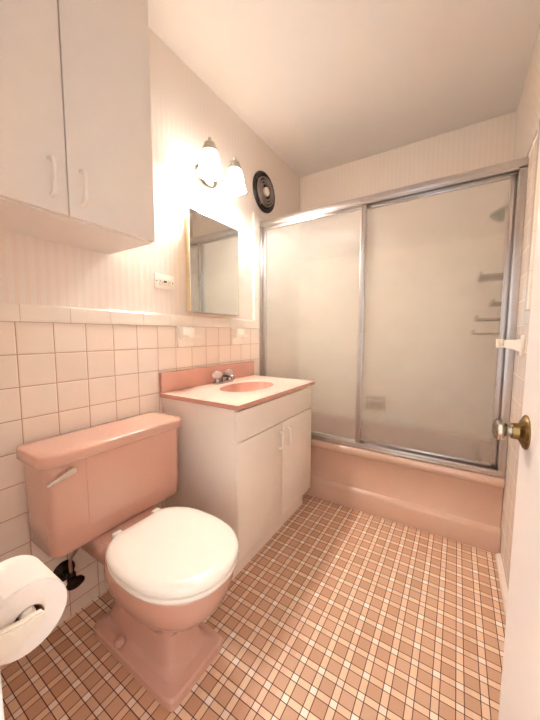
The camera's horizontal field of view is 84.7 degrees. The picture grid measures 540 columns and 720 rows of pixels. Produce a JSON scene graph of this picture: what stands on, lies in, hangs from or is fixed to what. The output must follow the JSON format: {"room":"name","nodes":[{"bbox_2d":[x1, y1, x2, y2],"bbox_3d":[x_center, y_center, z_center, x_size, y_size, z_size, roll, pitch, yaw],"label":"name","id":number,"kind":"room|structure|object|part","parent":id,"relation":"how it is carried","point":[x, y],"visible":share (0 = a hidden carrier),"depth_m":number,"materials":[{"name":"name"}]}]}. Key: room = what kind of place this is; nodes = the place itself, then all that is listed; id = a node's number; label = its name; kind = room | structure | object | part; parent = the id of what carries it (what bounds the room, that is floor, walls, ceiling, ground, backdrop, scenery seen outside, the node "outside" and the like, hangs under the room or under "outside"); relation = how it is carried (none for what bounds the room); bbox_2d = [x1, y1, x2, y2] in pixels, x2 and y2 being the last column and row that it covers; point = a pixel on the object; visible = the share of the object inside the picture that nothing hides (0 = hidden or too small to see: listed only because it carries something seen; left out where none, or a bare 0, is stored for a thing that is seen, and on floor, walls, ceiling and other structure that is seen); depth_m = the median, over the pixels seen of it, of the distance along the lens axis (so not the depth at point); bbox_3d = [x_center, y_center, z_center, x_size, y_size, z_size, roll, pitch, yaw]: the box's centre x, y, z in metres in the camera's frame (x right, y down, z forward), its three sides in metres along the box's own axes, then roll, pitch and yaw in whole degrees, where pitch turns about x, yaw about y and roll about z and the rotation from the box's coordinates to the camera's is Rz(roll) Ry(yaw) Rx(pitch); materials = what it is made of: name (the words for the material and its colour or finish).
{"room":"bathroom","nodes":[
{"label":"bathroom","id":0,"kind":"room"},
{"bbox_2d":[0,27,299,666],"bbox_3d":[-0.415,-0.287,1.746,0.120,2.479,2.600,3,6,32],"label":"wall","id":1,"kind":"structure","parent":0,"point":[56,378],"depth_m":1.36,"materials":[{"name":"paper"}]},
{"bbox_2d":[53,547,84,590],"bbox_3d":[-0.722,0.733,1.085,0.162,0.242,0.080,3,6,32],"label":"supply valve","id":2,"kind":"object","parent":1,"relation":"attached to","point":[65,570],"visible":0.73,"depth_m":1.10,"materials":[{"name":"metal"}]},
{"bbox_3d":[-0.712,0.816,1.086,0.016,0.038,0.060,3,6,32],"label":"valve handle","id":3,"kind":"part","parent":2,"relation":"part of","materials":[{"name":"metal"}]},
{"bbox_2d":[0,0,154,253],"bbox_3d":[-0.677,-0.841,0.869,0.330,0.865,0.563,3,6,32],"label":"upper cabinet","id":4,"kind":"object","parent":1,"relation":"attached to","point":[76,167],"visible":1,"depth_m":0.85,"materials":[{"name":"beige paint"}]},
{"bbox_3d":[-0.648,-0.826,0.685,0.018,0.860,0.279,3,6,32],"label":"door","id":5,"kind":"part","parent":4,"relation":"part of","materials":[{"name":"beige paint"}]},
{"bbox_3d":[-0.575,-0.490,0.786,0.034,0.105,0.012,3,6,32],"label":"handle","id":6,"kind":"part","parent":4,"relation":"part of","materials":[{"name":"white plastic"}]},
{"bbox_3d":[-0.534,-0.496,0.850,0.034,0.105,0.012,3,6,32],"label":"handle","id":7,"kind":"part","parent":4,"relation":"part of","materials":[{"name":"white plastic"}]},
{"bbox_3d":[-0.497,-0.846,0.923,0.018,0.860,0.278,3,6,32],"label":"door","id":8,"kind":"part","parent":4,"relation":"part of","materials":[{"name":"beige paint"}]},
{"bbox_2d":[0,212,299,328],"bbox_3d":[-0.366,-0.590,1.686,0.012,0.801,2.364,3,6,32],"label":"trim","id":9,"kind":"structure","parent":1,"relation":"attached to","point":[16,312],"depth_m":1.32,"materials":[{"name":"beige tile"}]},
{"bbox_2d":[154,273,173,290],"bbox_3d":[-0.519,-0.385,1.462,0.010,0.072,0.117,3,6,32],"label":"power outlet","id":10,"kind":"object","parent":1,"relation":"attached to","point":[161,281],"visible":1,"depth_m":1.46,"materials":[{"name":"white plastic"}]},
{"bbox_2d":[159,277,170,285],"bbox_3d":[-0.518,-0.385,1.461,0.003,0.034,0.068,3,6,32],"label":"receptacle","id":11,"kind":"object","parent":10,"relation":"attached to","point":[163,281],"depth_m":1.46,"materials":[{"name":"white plastic"}]},
{"bbox_2d":[176,326,201,346],"bbox_3d":[-0.417,-0.122,1.555,0.096,0.109,0.106,3,6,32],"label":"toothbrush holder","id":12,"kind":"object","parent":1,"relation":"attached to","point":[185,335],"visible":1,"depth_m":1.54,"materials":[{"name":"white ceramic"}]},
{"bbox_2d":[183,335,201,337],"bbox_3d":[-0.412,-0.124,1.552,0.086,0.016,0.092,3,6,32],"label":"shelf","id":13,"kind":"object","parent":12,"relation":"attached to","point":[184,336],"depth_m":1.51,"materials":[{"name":"white ceramic"}]},
{"bbox_2d":[159,361,253,392],"bbox_3d":[-0.328,0.084,1.784,0.018,0.101,0.784,3,6,32],"label":"backsplash","id":14,"kind":"structure","parent":1,"relation":"attached to","point":[186,378],"depth_m":1.64,"materials":[{"name":"stone"}]},
{"bbox_2d":[185,207,238,316],"bbox_3d":[-0.328,-0.523,1.697,0.070,0.526,0.400,3,6,32],"label":"medicine cabinet","id":15,"kind":"object","parent":1,"relation":"attached to","point":[212,246],"visible":1,"depth_m":1.64,"materials":[{"name":"gold mirror"}]},
{"bbox_2d":[194,136,246,195],"bbox_3d":[-0.282,-1.043,1.608,0.192,0.188,0.318,3,6,32],"label":"vanity light","id":16,"kind":"object","parent":1,"relation":"attached to","point":[208,171],"visible":1,"depth_m":1.58,"materials":[{"name":"white glass"}]},
{"bbox_3d":[-0.352,-1.027,1.655,0.025,0.110,0.170,3,6,32],"label":"wall plate","id":17,"kind":"part","parent":16,"relation":"part of","materials":[{"name":"silver metal"}]},
{"bbox_3d":[-0.305,-0.999,1.508,0.120,0.108,0.120,3,6,32],"label":"lamp shade","id":18,"kind":"part","parent":16,"relation":"part of","materials":[{"name":"white glass"}]},
{"bbox_3d":[-0.305,-0.987,1.509,0.054,0.094,0.054,3,6,32],"label":"bulb","id":19,"kind":"part","parent":16,"relation":"part of","materials":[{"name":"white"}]},
{"bbox_3d":[-0.199,-1.014,1.675,0.120,0.108,0.120,3,6,32],"label":"lamp shade","id":20,"kind":"part","parent":16,"relation":"part of","materials":[{"name":"white glass"}]},
{"bbox_3d":[-0.199,-1.002,1.676,0.054,0.094,0.054,3,6,32],"label":"bulb","id":21,"kind":"part","parent":16,"relation":"part of","materials":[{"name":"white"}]},
{"bbox_2d":[231,328,248,344],"bbox_3d":[-0.185,-0.154,1.926,0.090,0.109,0.106,3,6,32],"label":"holder","id":22,"kind":"object","parent":1,"relation":"attached to","point":[237,334],"visible":1,"depth_m":1.91,"materials":[{"name":"white ceramic"}]},
{"bbox_2d":[253,170,274,213],"bbox_3d":[-0.031,-1.212,2.139,0.036,0.278,0.278,3,6,32],"label":"exhaust fan","id":23,"kind":"object","parent":1,"relation":"attached to","point":[263,190],"visible":1,"depth_m":2.12,"materials":[{"name":"black plastic"}]},
{"bbox_2d":[257,176,273,207],"bbox_3d":[-0.031,-1.212,2.139,0.018,0.202,0.202,3,6,32],"label":"grille","id":24,"kind":"object","parent":23,"relation":"attached to","point":[265,190],"depth_m":2.12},
{"bbox_2d":[0,493,505,719],"bbox_3d":[0.020,1.067,1.070,1.706,0.100,3.470,3,6,32],"label":"floor","id":25,"kind":"structure","parent":0,"point":[344,613],"depth_m":1.06,"materials":[{"name":"tile"}]},
{"bbox_2d":[16,412,238,711],"bbox_3d":[-0.414,0.646,1.048,0.685,0.740,0.539,3,6,32],"label":"toilet","id":26,"kind":"object","parent":25,"relation":"on","point":[95,489],"visible":0.99,"depth_m":0.97,"materials":[{"name":"pink ceramic"}]},
{"bbox_3d":[-0.639,0.360,0.911,0.008,0.033,0.080,3,6,32],"label":"lever arm","id":27,"kind":"part","parent":26,"relation":"part of","materials":[{"name":"silver metal"}]},
{"bbox_3d":[-0.611,0.287,1.141,0.217,0.040,0.539,3,6,32],"label":"tank lid","id":28,"kind":"part","parent":26,"relation":"part of","materials":[{"name":"pink ceramic"}]},
{"bbox_3d":[-0.615,0.455,1.162,0.190,0.298,0.510,3,6,32],"label":"tank","id":29,"kind":"part","parent":26,"relation":"part of","materials":[{"name":"pink ceramic"}]},
{"bbox_3d":[-0.528,0.429,1.128,0.014,0.239,0.330,3,6,32],"label":"panel","id":30,"kind":"part","parent":26,"relation":"part of","materials":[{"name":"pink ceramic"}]},
{"bbox_3d":[-0.368,0.826,1.034,0.544,0.383,0.342,3,6,32],"label":"bowl","id":31,"kind":"part","parent":26,"relation":"part of","materials":[{"name":"pink ceramic"}]},
{"bbox_3d":[-0.304,0.603,0.969,0.419,0.028,0.354,3,6,32],"label":"seat lid","id":32,"kind":"part","parent":26,"relation":"part of","materials":[{"name":"beige plastic"}]},
{"bbox_3d":[-0.304,0.628,0.971,0.417,0.022,0.352,3,6,32],"label":"seat","id":33,"kind":"part","parent":26,"relation":"part of","materials":[{"name":"beige plastic"}]},
{"bbox_2d":[163,386,311,579],"bbox_3d":[-0.126,0.563,1.691,0.506,0.792,0.741,3,6,32],"label":"vanity cabinet","id":34,"kind":"object","parent":25,"relation":"on","point":[249,468],"visible":0.87,"depth_m":1.40,"materials":[{"name":"white laminate"}]},
{"bbox_2d":[159,361,314,410],"bbox_3d":[-0.128,0.154,1.664,0.490,0.219,0.784,3,6,32],"label":"sink","id":35,"kind":"object","parent":34,"relation":"in","point":[194,385],"visible":0.94,"depth_m":1.56,"materials":[{"name":"ceramic"}]},
{"bbox_2d":[212,369,234,384],"bbox_3d":[-0.280,0.097,1.770,0.132,0.078,0.132,-1,5,-13],"label":"sink faucet","id":36,"kind":"object","parent":35,"relation":"on","point":[228,373],"visible":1,"depth_m":1.73,"materials":[{"name":"silver metal"}]},
{"bbox_3d":[-0.247,0.103,1.751,0.097,0.048,0.022,3,6,32],"label":"spout","id":37,"kind":"part","parent":36,"relation":"part of","materials":[{"name":"silver metal"}]},
{"bbox_2d":[220,381,272,391],"bbox_3d":[-0.124,0.205,1.669,0.244,0.116,0.376,3,6,32],"label":"basin","id":38,"kind":"object","parent":35,"relation":"in","point":[241,386],"depth_m":1.79,"materials":[{"name":"ceramic"}]},
{"bbox_3d":[-0.042,0.598,1.425,0.018,0.517,0.378,3,6,32],"label":"door","id":39,"kind":"part","parent":34,"relation":"part of","materials":[{"name":"white laminate"}]},
{"bbox_3d":[0.056,0.256,1.549,0.018,0.131,0.741,3,6,32],"label":"drawer","id":40,"kind":"part","parent":34,"relation":"part of","materials":[{"name":"white laminate"}]},
{"bbox_3d":[0.060,0.414,1.527,0.032,0.102,0.011,3,6,32],"label":"handle","id":41,"kind":"part","parent":34,"relation":"part of","materials":[{"name":"white plastic"}]},
{"bbox_3d":[0.105,0.408,1.597,0.032,0.102,0.011,3,6,32],"label":"handle","id":42,"kind":"part","parent":34,"relation":"part of","materials":[{"name":"white plastic"}]},
{"bbox_3d":[0.157,0.571,1.738,0.018,0.517,0.360,3,6,32],"label":"door","id":43,"kind":"part","parent":34,"relation":"part of","materials":[{"name":"white laminate"}]},
{"bbox_2d":[305,411,504,553],"bbox_3d":[0.708,0.722,2.132,1.460,0.404,0.651,3,6,32],"label":"bathtub","id":44,"kind":"object","parent":25,"relation":"on","point":[462,506],"visible":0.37,"depth_m":1.78,"materials":[{"name":"pink ceramic"}]},
{"bbox_2d":[260,157,528,477],"bbox_3d":[0.558,-0.204,1.808,1.462,1.503,0.064,3,6,32],"label":"shower door frame","id":45,"kind":"structure","parent":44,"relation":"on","point":[516,170],"depth_m":1.55,"materials":[{"name":"metal"}]},
{"bbox_3d":[0.256,-0.211,1.981,0.728,1.441,0.021,3,6,32],"label":"sliding door","id":46,"kind":"part","parent":45,"relation":"part of","materials":[{"name":"glass"}]},
{"bbox_3d":[0.546,-0.116,1.790,0.014,0.095,0.010,3,6,32],"label":"pull handle","id":47,"kind":"part","parent":45,"relation":"part of","materials":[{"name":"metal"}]},
{"bbox_3d":[0.853,-0.179,1.638,0.724,1.441,0.021,3,6,32],"label":"sliding door","id":48,"kind":"part","parent":45,"relation":"part of","materials":[{"name":"glass"}]},
{"bbox_2d":[147,0,539,177],"bbox_3d":[0.259,-1.533,1.212,1.706,0.100,2.600,3,6,32],"label":"ceiling","id":49,"kind":"structure","parent":0,"point":[324,84],"depth_m":1.51,"materials":[{"name":"paint"}]},
{"bbox_2d":[298,111,516,438],"bbox_3d":[0.918,-0.338,2.369,1.482,2.479,0.120,3,6,32],"label":"wall","id":50,"kind":"structure","parent":0,"point":[421,353],"depth_m":2.20,"materials":[{"name":"paper"}]},
{"bbox_2d":[365,395,385,410],"bbox_3d":[0.837,0.349,2.364,0.150,0.110,0.076,3,6,32],"label":"soap dish","id":51,"kind":"object","parent":50,"relation":"attached to","point":[372,402],"visible":1,"depth_m":2.36,"materials":[{"name":"brown plastic"}]},
{"bbox_2d":[299,224,506,261],"bbox_3d":[0.888,-0.873,2.272,1.466,0.060,0.014,3,6,32],"label":"trim","id":52,"kind":"structure","parent":50,"relation":"attached to","point":[497,229],"depth_m":2.16,"materials":[{"name":"beige tile"}]},
{"bbox_2d":[499,25,539,588],"bbox_3d":[0.926,-0.210,0.902,0.120,2.479,2.600,3,6,32],"label":"wall","id":53,"kind":"structure","parent":0,"point":[528,111],"depth_m":1.33,"materials":[{"name":"paper"}]},
{"bbox_2d":[472,271,503,334],"bbox_3d":[1.250,-0.420,1.664,0.158,0.725,0.200,3,6,32],"label":"shower caddy","id":54,"kind":"object","parent":53,"relation":"attached to","point":[495,276],"visible":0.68,"depth_m":1.63,"materials":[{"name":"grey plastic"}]},
{"bbox_2d":[472,329,499,334],"bbox_3d":[1.247,-0.158,1.689,0.152,0.030,0.200,3,6,32],"label":"shelf","id":55,"kind":"object","parent":54,"relation":"attached to","point":[473,331],"depth_m":1.62,"materials":[{"name":"brown plastic"}]},
{"bbox_2d":[475,315,500,321],"bbox_3d":[1.252,-0.238,1.679,0.142,0.030,0.200,3,6,32],"label":"shelf","id":56,"kind":"object","parent":54,"relation":"attached to","point":[477,319],"depth_m":1.63,"materials":[{"name":"brown plastic"}]},
{"bbox_2d":[478,271,503,281],"bbox_3d":[1.254,-0.472,1.657,0.137,0.030,0.200,3,6,32],"label":"shelf","id":57,"kind":"object","parent":54,"relation":"attached to","point":[495,276],"depth_m":1.63,"materials":[{"name":"brown plastic"}]},
{"bbox_2d":[490,298,501,306],"bbox_3d":[1.282,-0.321,1.653,0.072,0.030,0.200,3,6,32],"label":"shelf","id":58,"kind":"object","parent":54,"relation":"attached to","point":[492,304],"depth_m":1.61,"materials":[{"name":"brown plastic"}]},
{"bbox_2d":[489,204,508,221],"bbox_3d":[1.271,-0.811,1.618,0.116,0.103,0.076,3,6,32],"label":"sprayer","id":59,"kind":"object","parent":53,"relation":"attached to","point":[498,215],"visible":0.68,"depth_m":1.61,"materials":[{"name":"silver metal"}]},
{"bbox_2d":[495,553,507,619],"bbox_3d":[0.688,1.033,0.771,0.022,0.024,1.683,3,6,32],"label":"baseboard","id":60,"kind":"structure","parent":53,"relation":"attached to","point":[501,575],"depth_m":1.31,"materials":[{"name":"white wood"}]},
{"bbox_2d":[495,335,525,356],"bbox_3d":[1.015,-0.063,1.256,0.092,0.090,0.072,3,6,32],"label":"bracket","id":61,"kind":"object","parent":53,"relation":"attached to","point":[518,344],"visible":1,"depth_m":1.23,"materials":[{"name":"white ceramic"}]},
{"bbox_3d":[1.010,-0.063,1.260,0.080,0.052,0.048,3,6,32],"label":"bracket arm","id":62,"kind":"part","parent":61,"relation":"part of","materials":[{"name":"white ceramic"}]},
{"bbox_3d":[1.048,-0.061,1.236,0.014,0.090,0.072,3,6,32],"label":"wall plate","id":63,"kind":"part","parent":61,"relation":"part of","materials":[{"name":"white ceramic"}]},
{"bbox_2d":[492,191,539,719],"bbox_3d":[0.311,0.059,0.287,0.082,2.023,0.619,3,6,30],"label":"door","id":64,"kind":"structure","parent":53,"relation":"in","point":[520,680],"depth_m":0.49,"materials":[{"name":"white paint"}]},
{"bbox_3d":[0.416,0.124,0.529,0.030,0.040,0.040,3,6,32],"label":"knob","id":65,"kind":"part","parent":64,"relation":"part of","materials":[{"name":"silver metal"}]},
{"bbox_2d":[508,119,539,324],"bbox_3d":[0.876,-0.519,0.905,0.012,0.801,2.364,3,6,32],"label":"trim","id":66,"kind":"structure","parent":53,"relation":"attached to","point":[526,318],"depth_m":1.17,"materials":[{"name":"white wood"}]},
{"bbox_3d":[-0.407,-0.159,0.280,1.482,2.479,0.110,3,6,32],"label":"wall","id":67,"kind":"structure","parent":0,"visible":0},
{"bbox_2d":[0,672,4,719],"bbox_3d":[-0.324,0.054,0.248,0.016,2.060,0.114,3,6,32],"label":"trim","id":68,"kind":"structure","parent":67,"relation":"attached to","point":[1,696],"depth_m":0.32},
{"bbox_2d":[0,605,44,661],"bbox_3d":[-0.433,0.398,0.463,0.188,0.094,0.090,3,6,32],"label":"paper holder","id":69,"kind":"object","parent":67,"relation":"attached to","point":[14,635],"visible":0.53,"depth_m":0.44,"materials":[{"name":"white plastic"}]},
{"bbox_2d":[0,555,66,664],"bbox_3d":[-0.418,0.404,0.489,0.098,0.111,0.110,3,6,32],"label":"toilet paper roll","id":70,"kind":"object","parent":69,"relation":"hanging from","point":[25,581],"visible":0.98,"depth_m":0.48,"materials":[{"name":"paper"}]}
]}

